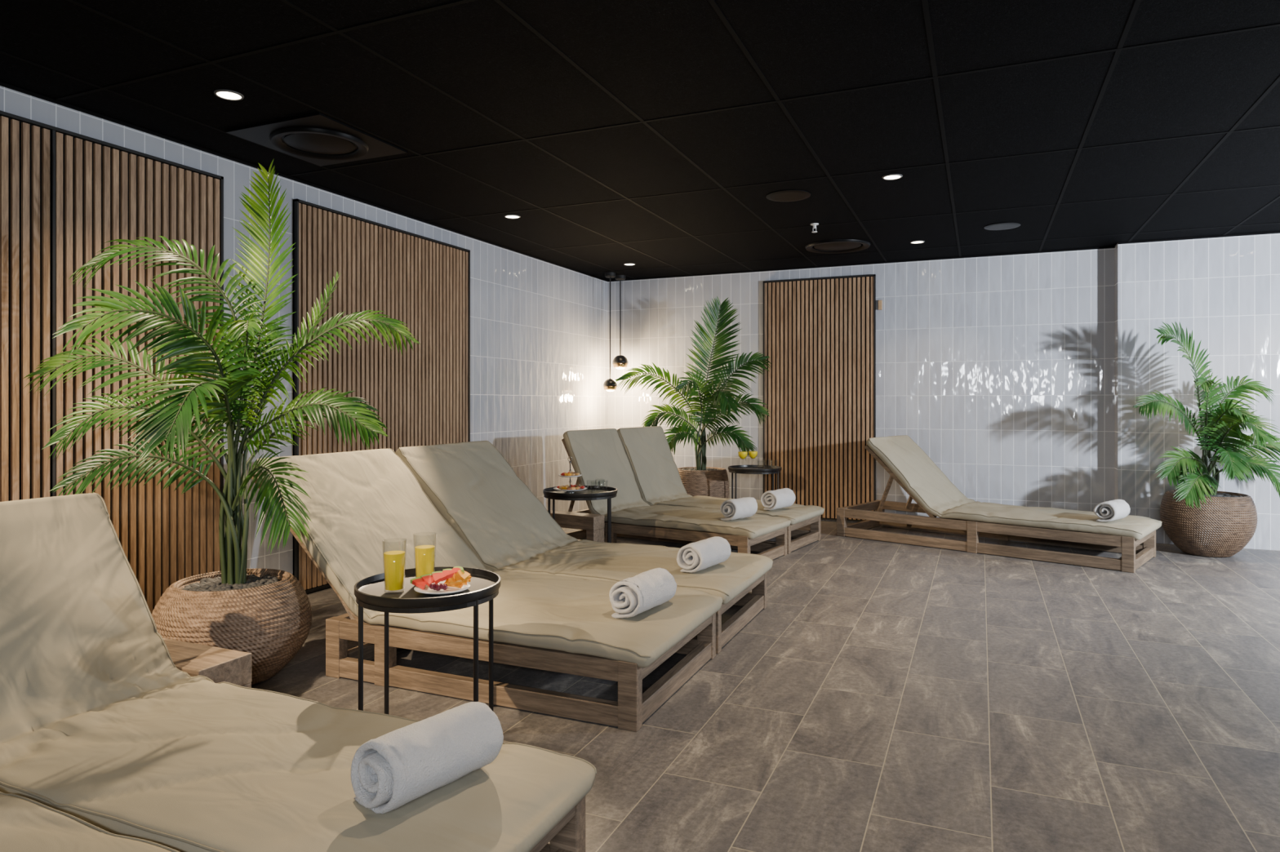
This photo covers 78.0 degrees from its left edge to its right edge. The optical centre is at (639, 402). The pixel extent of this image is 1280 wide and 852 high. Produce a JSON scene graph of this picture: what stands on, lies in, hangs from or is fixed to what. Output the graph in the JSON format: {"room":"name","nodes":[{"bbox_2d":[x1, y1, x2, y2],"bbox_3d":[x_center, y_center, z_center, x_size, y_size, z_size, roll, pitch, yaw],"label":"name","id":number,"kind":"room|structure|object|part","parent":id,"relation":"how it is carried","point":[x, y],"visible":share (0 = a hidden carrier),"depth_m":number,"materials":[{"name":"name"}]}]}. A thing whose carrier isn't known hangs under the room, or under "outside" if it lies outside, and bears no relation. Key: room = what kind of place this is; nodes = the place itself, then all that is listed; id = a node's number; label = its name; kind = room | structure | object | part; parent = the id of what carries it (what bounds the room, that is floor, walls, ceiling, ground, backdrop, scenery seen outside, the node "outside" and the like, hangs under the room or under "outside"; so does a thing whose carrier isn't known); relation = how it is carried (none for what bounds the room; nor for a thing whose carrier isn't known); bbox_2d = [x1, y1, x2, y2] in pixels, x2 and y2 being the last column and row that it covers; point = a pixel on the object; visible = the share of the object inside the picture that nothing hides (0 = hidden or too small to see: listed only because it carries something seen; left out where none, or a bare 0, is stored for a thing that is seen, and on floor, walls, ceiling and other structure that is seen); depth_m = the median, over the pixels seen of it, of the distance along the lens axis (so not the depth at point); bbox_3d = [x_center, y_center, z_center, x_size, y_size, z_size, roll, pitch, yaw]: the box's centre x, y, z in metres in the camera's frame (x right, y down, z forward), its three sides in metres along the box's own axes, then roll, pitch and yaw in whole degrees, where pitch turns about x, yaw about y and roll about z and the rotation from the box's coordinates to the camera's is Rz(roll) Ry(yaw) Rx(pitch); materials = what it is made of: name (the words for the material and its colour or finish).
{"room":"spa","nodes":[
{"label":"spa","id":0,"kind":"room"},
{"bbox_2d":[151,568,311,685],"bbox_3d":[-1.699,0.945,3.301,0.611,0.410,0.611,0,0,0],"label":"woven basket","id":1,"kind":"object","parent":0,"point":[266,614],"depth_m":3.12,"materials":[{"name":"wicker"}]},
{"bbox_2d":[0,85,607,574],"bbox_3d":[-2.467,-0.085,3.866,0.150,2.470,10.350,0,0,23],"label":"wall","id":2,"kind":"structure","parent":0,"point":[539,328],"depth_m":6.64,"materials":[{"name":"tile"}]},
{"bbox_2d":[0,110,223,614],"bbox_3d":[-2.555,-0.028,3.429,0.033,2.335,1.677,0,0,23],"label":"panel","id":3,"kind":"object","parent":2,"relation":"attached to","point":[64,194],"visible":0.44,"depth_m":3.57,"materials":[{"name":"brown wood"}]},
{"bbox_2d":[293,198,470,593],"bbox_3d":[-1.690,-0.028,5.437,0.033,2.335,1.716,0,0,23],"label":"panel","id":4,"kind":"object","parent":2,"relation":"attached to","point":[421,395],"visible":0.6,"depth_m":5.34,"materials":[{"name":"brown wood"}]},
{"bbox_2d":[0,0,1279,279],"bbox_3d":[1.469,-1.370,2.171,8.720,0.100,10.650,0,0,23],"label":"ceiling","id":5,"kind":"structure","parent":0,"point":[660,59],"depth_m":3.53,"materials":[{"name":"black paint"}]},
{"bbox_2d":[213,88,244,100],"bbox_3d":[-1.763,-1.317,3.392,0.116,0.006,0.116,0,0,23],"label":"recessed light","id":6,"kind":"object","parent":5,"relation":"in","point":[225,94],"visible":1,"depth_m":3.39,"materials":[{"name":"white"}]},
{"bbox_2d":[226,112,407,166],"bbox_3d":[-1.617,-1.306,3.995,0.600,0.028,0.600,0,0,23],"label":"ceiling vent","id":7,"kind":"object","parent":5,"relation":"in","point":[319,139],"depth_m":3.93,"materials":[{"name":"black metal"}]},
{"bbox_2d":[503,214,520,218],"bbox_3d":[-0.907,-1.317,5.613,0.116,0.006,0.116,0,0,23],"label":"recessed light","id":8,"kind":"object","parent":5,"relation":"in","point":[510,216],"visible":1,"depth_m":5.61,"materials":[{"name":"white"}]},
{"bbox_2d":[603,271,617,391],"bbox_3d":[-0.304,-0.714,8.079,0.144,1.213,0.144,0,0,23],"label":"pendant lamp","id":9,"kind":"object","parent":5,"relation":"hanging from","point":[609,385],"visible":0.99,"depth_m":8.04,"materials":[{"name":"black metal"}]},
{"bbox_3d":[-0.304,-0.201,8.079,0.144,0.076,0.144,0,0,23],"label":"lamp shade","id":10,"kind":"part","parent":9,"relation":"part of","materials":[{"name":"black metal"}]},
{"bbox_2d":[612,275,628,368],"bbox_3d":[-0.205,-0.831,8.250,0.164,0.977,0.164,0,0,23],"label":"pendant lamp","id":11,"kind":"object","parent":5,"relation":"hanging from","point":[620,362],"visible":1,"depth_m":8.21,"materials":[{"name":"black metal"}]},
{"bbox_3d":[-0.205,-0.447,8.250,0.164,0.087,0.164,0,0,23],"label":"lamp shade","id":12,"kind":"part","parent":11,"relation":"part of","materials":[{"name":"black metal"}]},
{"bbox_2d":[623,262,635,265],"bbox_3d":[-0.100,-1.317,7.556,0.116,0.006,0.116,0,0,23],"label":"recessed light","id":13,"kind":"object","parent":5,"relation":"in","point":[625,264],"visible":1,"depth_m":7.54,"materials":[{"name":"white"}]},
{"bbox_2d":[0,0,1279,281],"bbox_3d":[1.469,-1.314,2.171,8.420,0.012,10.350,0,0,23],"label":"grid","id":14,"kind":"object","parent":5,"relation":"attached to","point":[925,2],"visible":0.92,"depth_m":3.80,"materials":[{"name":"black metal"}]},
{"bbox_2d":[765,189,810,201],"bbox_3d":[0.947,-1.316,5.047,0.280,0.008,0.280,0,0,23],"label":"ceiling speaker","id":15,"kind":"object","parent":5,"relation":"in","point":[788,195],"depth_m":5.02},
{"bbox_2d":[810,222,818,232],"bbox_3d":[1.292,-1.289,5.852,0.060,0.062,0.060,0,0,23],"label":"sprinkler","id":16,"kind":"object","parent":5,"relation":"attached to","point":[814,224],"visible":1,"depth_m":5.84,"materials":[{"name":"silver metal"}]},
{"bbox_2d":[804,239,870,253],"bbox_3d":[1.665,-1.311,6.665,0.536,0.018,0.536,0,0,23],"label":"ceiling vent","id":17,"kind":"object","parent":5,"relation":"in","point":[833,246],"depth_m":6.64,"materials":[{"name":"black metal"}]},
{"bbox_2d":[881,173,902,179],"bbox_3d":[1.476,-1.317,4.625,0.116,0.006,0.116,0,0,23],"label":"recessed light","id":18,"kind":"object","parent":5,"relation":"in","point":[891,176],"visible":1,"depth_m":4.62,"materials":[{"name":"white"}]},
{"bbox_2d":[910,240,924,244],"bbox_3d":[2.283,-1.317,6.507,0.116,0.006,0.116,0,0,23],"label":"recessed light","id":19,"kind":"object","parent":5,"relation":"in","point":[917,241],"visible":1,"depth_m":6.50,"materials":[{"name":"white"}]},
{"bbox_2d":[983,222,1020,230],"bbox_3d":[2.712,-1.316,5.920,0.250,0.008,0.250,0,0,23],"label":"ceiling speaker","id":20,"kind":"object","parent":5,"relation":"in","point":[1004,225],"depth_m":5.91},
{"bbox_2d":[251,520,1279,851],"bbox_3d":[1.469,1.200,2.171,8.720,0.100,10.650,0,0,23],"label":"floor","id":21,"kind":"structure","parent":0,"point":[883,696],"depth_m":2.93,"materials":[{"name":"tile"}]},
{"bbox_2d":[24,158,420,685],"bbox_3d":[-1.631,0.061,3.248,1.048,2.178,1.322,0,0,45],"label":"potted palm","id":22,"kind":"object","parent":21,"relation":"on","point":[266,614],"visible":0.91,"depth_m":3.17,"materials":[{"name":"plant"}]},
{"bbox_2d":[0,492,596,851],"bbox_3d":[-1.253,0.724,1.801,2.048,0.852,1.564,0,0,23],"label":"sun lounger","id":23,"kind":"object","parent":21,"relation":"on","point":[117,735],"visible":0.91,"depth_m":1.93,"materials":[{"name":"beige fabric"}]},
{"bbox_2d":[0,794,172,851],"bbox_3d":[-1.362,0.615,1.359,1.900,0.633,0.666,0,0,23],"label":"cushion","id":24,"kind":"object","parent":23,"relation":"on","point":[26,824],"depth_m":1.56,"materials":[{"name":"fabric"}]},
{"bbox_2d":[163,638,251,688],"bbox_3d":[-1.619,1.000,2.701,0.580,0.300,0.200,0,0,23],"label":"shelf","id":25,"kind":"object","parent":23,"relation":"attached to","point":[220,665],"depth_m":2.63,"materials":[{"name":"brown wood"}]},
{"bbox_2d":[350,702,503,814],"bbox_3d":[-0.463,0.776,1.735,0.170,0.155,0.330,0,0,37],"label":"rolled towel","id":26,"kind":"object","parent":23,"relation":"on","point":[394,769],"visible":1,"depth_m":1.66,"materials":[{"name":"fabric"}]},
{"bbox_2d":[354,567,500,714],"bbox_3d":[-0.693,0.870,2.599,0.464,0.561,0.464,0,0,0],"label":"side table","id":27,"kind":"object","parent":21,"relation":"on","point":[369,592],"visible":0.72,"depth_m":2.47,"materials":[{"name":"black metal"}]},
{"bbox_2d":[382,537,406,594],"bbox_3d":[-0.788,0.527,2.539,0.076,0.168,0.076,0,0,23],"label":"juice glass","id":28,"kind":"object","parent":27,"relation":"on","point":[393,561],"visible":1,"depth_m":2.52,"materials":[{"name":"yellow"}]},
{"bbox_2d":[413,533,436,577],"bbox_3d":[-0.723,0.527,2.659,0.076,0.168,0.076,0,0,23],"label":"juice glass","id":29,"kind":"object","parent":27,"relation":"on","point":[424,555],"visible":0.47,"depth_m":2.63,"materials":[{"name":"yellow"}]},
{"bbox_2d":[354,567,500,608],"bbox_3d":[-0.693,0.604,2.599,0.464,0.029,0.464,0,0,0],"label":"tray","id":30,"kind":"object","parent":27,"relation":"on","point":[369,592],"depth_m":2.50,"materials":[{"name":"black metal"}]},
{"bbox_2d":[409,566,471,595],"bbox_3d":[-0.638,0.575,2.554,0.176,0.073,0.176,0,0,-37],"label":"fruit plate","id":31,"kind":"object","parent":27,"relation":"on","point":[433,584],"visible":1,"depth_m":2.55,"materials":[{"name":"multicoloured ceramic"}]},
{"bbox_3d":[-0.638,0.604,2.554,0.176,0.014,0.176,0,0,0],"label":"plate","id":32,"kind":"part","parent":31,"relation":"part of","materials":[{"name":"white ceramic"}]},
{"bbox_2d":[251,440,773,732],"bbox_3d":[-0.526,0.699,3.969,1.998,0.902,1.834,0,0,23],"label":"sun lounger","id":33,"kind":"object","parent":21,"relation":"on","point":[553,611],"visible":0.82,"depth_m":3.52,"materials":[{"name":"beige fabric"}]},
{"bbox_3d":[-1.274,0.621,3.782,0.650,0.619,0.840,0,0,23],"label":"backrest frame","id":34,"kind":"part","parent":33,"relation":"part of","materials":[{"name":"brown wood"}]},
{"bbox_2d":[251,448,722,667],"bbox_3d":[-0.675,0.591,3.524,1.920,0.682,0.898,0,0,23],"label":"cushion","id":35,"kind":"object","parent":33,"relation":"on","point":[360,500],"depth_m":3.38,"materials":[{"name":"fabric"}]},
{"bbox_2d":[395,440,773,604],"bbox_3d":[-0.307,0.591,4.379,1.920,0.686,0.908,0,0,23],"label":"cushion","id":36,"kind":"object","parent":33,"relation":"on","point":[471,485],"depth_m":4.38,"materials":[{"name":"fabric"}]},
{"bbox_2d":[608,568,676,618],"bbox_3d":[0.012,0.776,3.205,0.155,0.154,0.334,0,0,31],"label":"rolled towel","id":37,"kind":"object","parent":33,"relation":"on","point":[637,594],"visible":1,"depth_m":3.12,"materials":[{"name":"fabric"}]},
{"bbox_2d":[676,536,730,573],"bbox_3d":[0.331,0.776,4.033,0.158,0.150,0.354,0,0,33],"label":"rolled towel","id":38,"kind":"object","parent":33,"relation":"on","point":[692,557],"visible":1,"depth_m":3.93,"materials":[{"name":"fabric"}]},
{"bbox_2d":[542,485,617,542],"bbox_3d":[-0.405,0.872,5.379,0.504,0.556,0.504,0,0,0],"label":"side table","id":39,"kind":"object","parent":21,"relation":"on","point":[549,493],"visible":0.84,"depth_m":5.24,"materials":[{"name":"black metal"}]},
{"bbox_2d":[553,456,586,493],"bbox_3d":[-0.475,0.493,5.379,0.230,0.246,0.230,0,0,0],"label":"serving stand","id":40,"kind":"object","parent":39,"relation":"on","point":[571,488],"visible":1,"depth_m":5.35,"materials":[{"name":"metal"}]},
{"bbox_3d":[-0.475,0.493,5.379,0.080,0.246,0.080,0,0,0],"label":"rod and handle","id":41,"kind":"part","parent":40,"relation":"part of","materials":[{"name":"metal"}]},
{"bbox_2d":[542,485,617,497],"bbox_3d":[-0.405,0.609,5.379,0.504,0.029,0.504,0,0,0],"label":"tray","id":42,"kind":"object","parent":39,"relation":"on","point":[609,492],"depth_m":5.27,"materials":[{"name":"black metal"}]},
{"bbox_2d":[546,426,824,559],"bbox_3d":[0.352,0.687,6.355,1.798,0.927,1.622,0,0,32],"label":"sun lounger","id":43,"kind":"object","parent":21,"relation":"on","point":[651,502],"visible":0.85,"depth_m":6.23,"materials":[{"name":"beige fabric"}]},
{"bbox_3d":[-0.291,0.604,6.418,0.358,0.639,0.660,0,0,32],"label":"backrest frame","id":44,"kind":"part","parent":43,"relation":"part of","materials":[{"name":"brown wood"}]},
{"bbox_2d":[546,510,604,542],"bbox_3d":[-0.540,1.000,6.043,0.560,0.300,0.140,0,0,32],"label":"shelf","id":45,"kind":"object","parent":43,"relation":"attached to","point":[593,522],"depth_m":5.92,"materials":[{"name":"brown wood"}]},
{"bbox_2d":[563,428,791,538],"bbox_3d":[0.266,0.579,6.066,1.635,0.709,0.724,0,0,32],"label":"cushion","id":46,"kind":"object","parent":43,"relation":"on","point":[603,455],"depth_m":6.13,"materials":[{"name":"fabric"}]},
{"bbox_2d":[617,426,824,524],"bbox_3d":[0.661,0.578,6.691,1.634,0.708,0.724,0,0,32],"label":"cushion","id":47,"kind":"object","parent":43,"relation":"on","point":[657,478],"depth_m":6.85,"materials":[{"name":"fabric"}]},
{"bbox_2d":[720,497,757,520],"bbox_3d":[0.714,0.775,5.729,0.169,0.156,0.301,0,0,43],"label":"rolled towel","id":48,"kind":"object","parent":43,"relation":"on","point":[741,508],"visible":1,"depth_m":5.66,"materials":[{"name":"fabric"}]},
{"bbox_2d":[760,488,795,511],"bbox_3d":[1.098,0.771,6.267,0.161,0.160,0.312,0,0,41],"label":"rolled towel","id":49,"kind":"object","parent":43,"relation":"on","point":[785,497],"visible":1,"depth_m":6.19,"materials":[{"name":"fabric"}]},
{"bbox_2d":[613,296,771,498],"bbox_3d":[0.505,0.059,7.561,1.508,2.181,0.760,0,0,0],"label":"potted palm","id":50,"kind":"object","parent":21,"relation":"on","point":[702,480],"visible":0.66,"depth_m":7.55,"materials":[{"name":"plant"}]},
{"bbox_2d":[677,466,728,498],"bbox_3d":[0.593,0.899,7.671,0.545,0.503,0.545,0,0,0],"label":"woven basket","id":51,"kind":"object","parent":21,"relation":"on","point":[712,482],"depth_m":7.44,"materials":[{"name":"wicker"}]},
{"bbox_2d":[728,465,782,498],"bbox_3d":[1.059,0.875,7.301,0.490,0.551,0.490,0,0,0],"label":"side table","id":52,"kind":"object","parent":21,"relation":"on","point":[743,469],"visible":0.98,"depth_m":7.17,"materials":[{"name":"black metal"}]},
{"bbox_2d":[737,448,747,462],"bbox_3d":[0.949,0.521,7.301,0.092,0.200,0.092,0,0,23],"label":"goblet","id":53,"kind":"object","parent":52,"relation":"on","point":[742,455],"visible":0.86,"depth_m":7.27,"materials":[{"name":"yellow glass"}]},
{"bbox_2d":[748,451,757,469],"bbox_3d":[1.049,0.521,7.351,0.092,0.200,0.092,0,0,23],"label":"goblet","id":54,"kind":"object","parent":52,"relation":"on","point":[753,455],"visible":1,"depth_m":7.32,"materials":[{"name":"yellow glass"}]},
{"bbox_2d":[728,465,782,472],"bbox_3d":[1.059,0.614,7.301,0.490,0.029,0.490,0,0,0],"label":"tray","id":55,"kind":"object","parent":52,"relation":"on","point":[735,468],"depth_m":7.23,"materials":[{"name":"black metal"}]},
{"bbox_2d":[836,435,1161,573],"bbox_3d":[2.780,0.724,6.322,2.249,0.852,0.784,0,0,42],"label":"sun lounger","id":56,"kind":"object","parent":21,"relation":"on","point":[935,495],"visible":0.98,"depth_m":6.18,"materials":[{"name":"beige fabric"}]},
{"bbox_3d":[2.349,0.645,6.714,0.599,0.571,0.720,0,0,42],"label":"backrest frame","id":57,"kind":"part","parent":56,"relation":"part of","materials":[{"name":"brown wood"}]},
{"bbox_2d":[866,435,1161,540],"bbox_3d":[2.876,0.615,6.235,1.990,0.634,0.782,0,0,42],"label":"cushion","id":58,"kind":"object","parent":56,"relation":"on","point":[933,493],"depth_m":6.25,"materials":[{"name":"fabric"}]},
{"bbox_2d":[1093,499,1130,522],"bbox_3d":[3.373,0.778,5.644,0.309,0.151,0.164,0,0,-40],"label":"rolled towel","id":59,"kind":"object","parent":56,"relation":"on","point":[1116,509],"visible":1,"depth_m":5.58,"materials":[{"name":"fabric"}]},
{"bbox_2d":[1132,320,1279,557],"bbox_3d":[4.271,0.267,5.816,1.016,1.767,0.835,0,0,-38],"label":"potted palm","id":60,"kind":"object","parent":21,"relation":"on","point":[1199,519],"visible":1,"depth_m":5.81,"materials":[{"name":"plant"}]},
{"bbox_2d":[1160,489,1257,557],"bbox_3d":[4.290,0.920,5.981,0.602,0.460,0.602,0,0,0],"label":"woven basket","id":61,"kind":"object","parent":21,"relation":"on","point":[1223,526],"depth_m":5.77,"materials":[{"name":"wicker"}]},
{"bbox_2d":[607,248,1114,522],"bbox_3d":[3.545,-0.085,6.993,8.720,2.470,0.150,0,0,23],"label":"wall","id":62,"kind":"structure","parent":0,"point":[1000,369],"depth_m":7.17,"materials":[{"name":"tile"}]},
{"bbox_2d":[763,274,875,522],"bbox_3d":[1.727,-0.033,7.675,1.080,2.345,0.033,0,0,23],"label":"panel","id":63,"kind":"object","parent":62,"relation":"attached to","point":[820,333],"visible":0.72,"depth_m":7.66,"materials":[{"name":"brown wood"}]},
{"bbox_2d":[878,300,882,310],"bbox_3d":[2.263,-0.915,7.447,0.035,0.090,0.030,0,0,23],"label":"wall sensor","id":64,"kind":"object","parent":62,"relation":"attached to","point":[880,302],"visible":1,"depth_m":7.43,"materials":[{"name":"beige plastic"}]},
{"bbox_2d":[1114,233,1279,551],"bbox_3d":[5.670,-0.085,5.904,3.655,2.470,0.170,0,0,23],"label":"wall","id":65,"kind":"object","parent":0,"point":[1224,290],"depth_m":6.36,"materials":[{"name":"white tile"}]}
]}

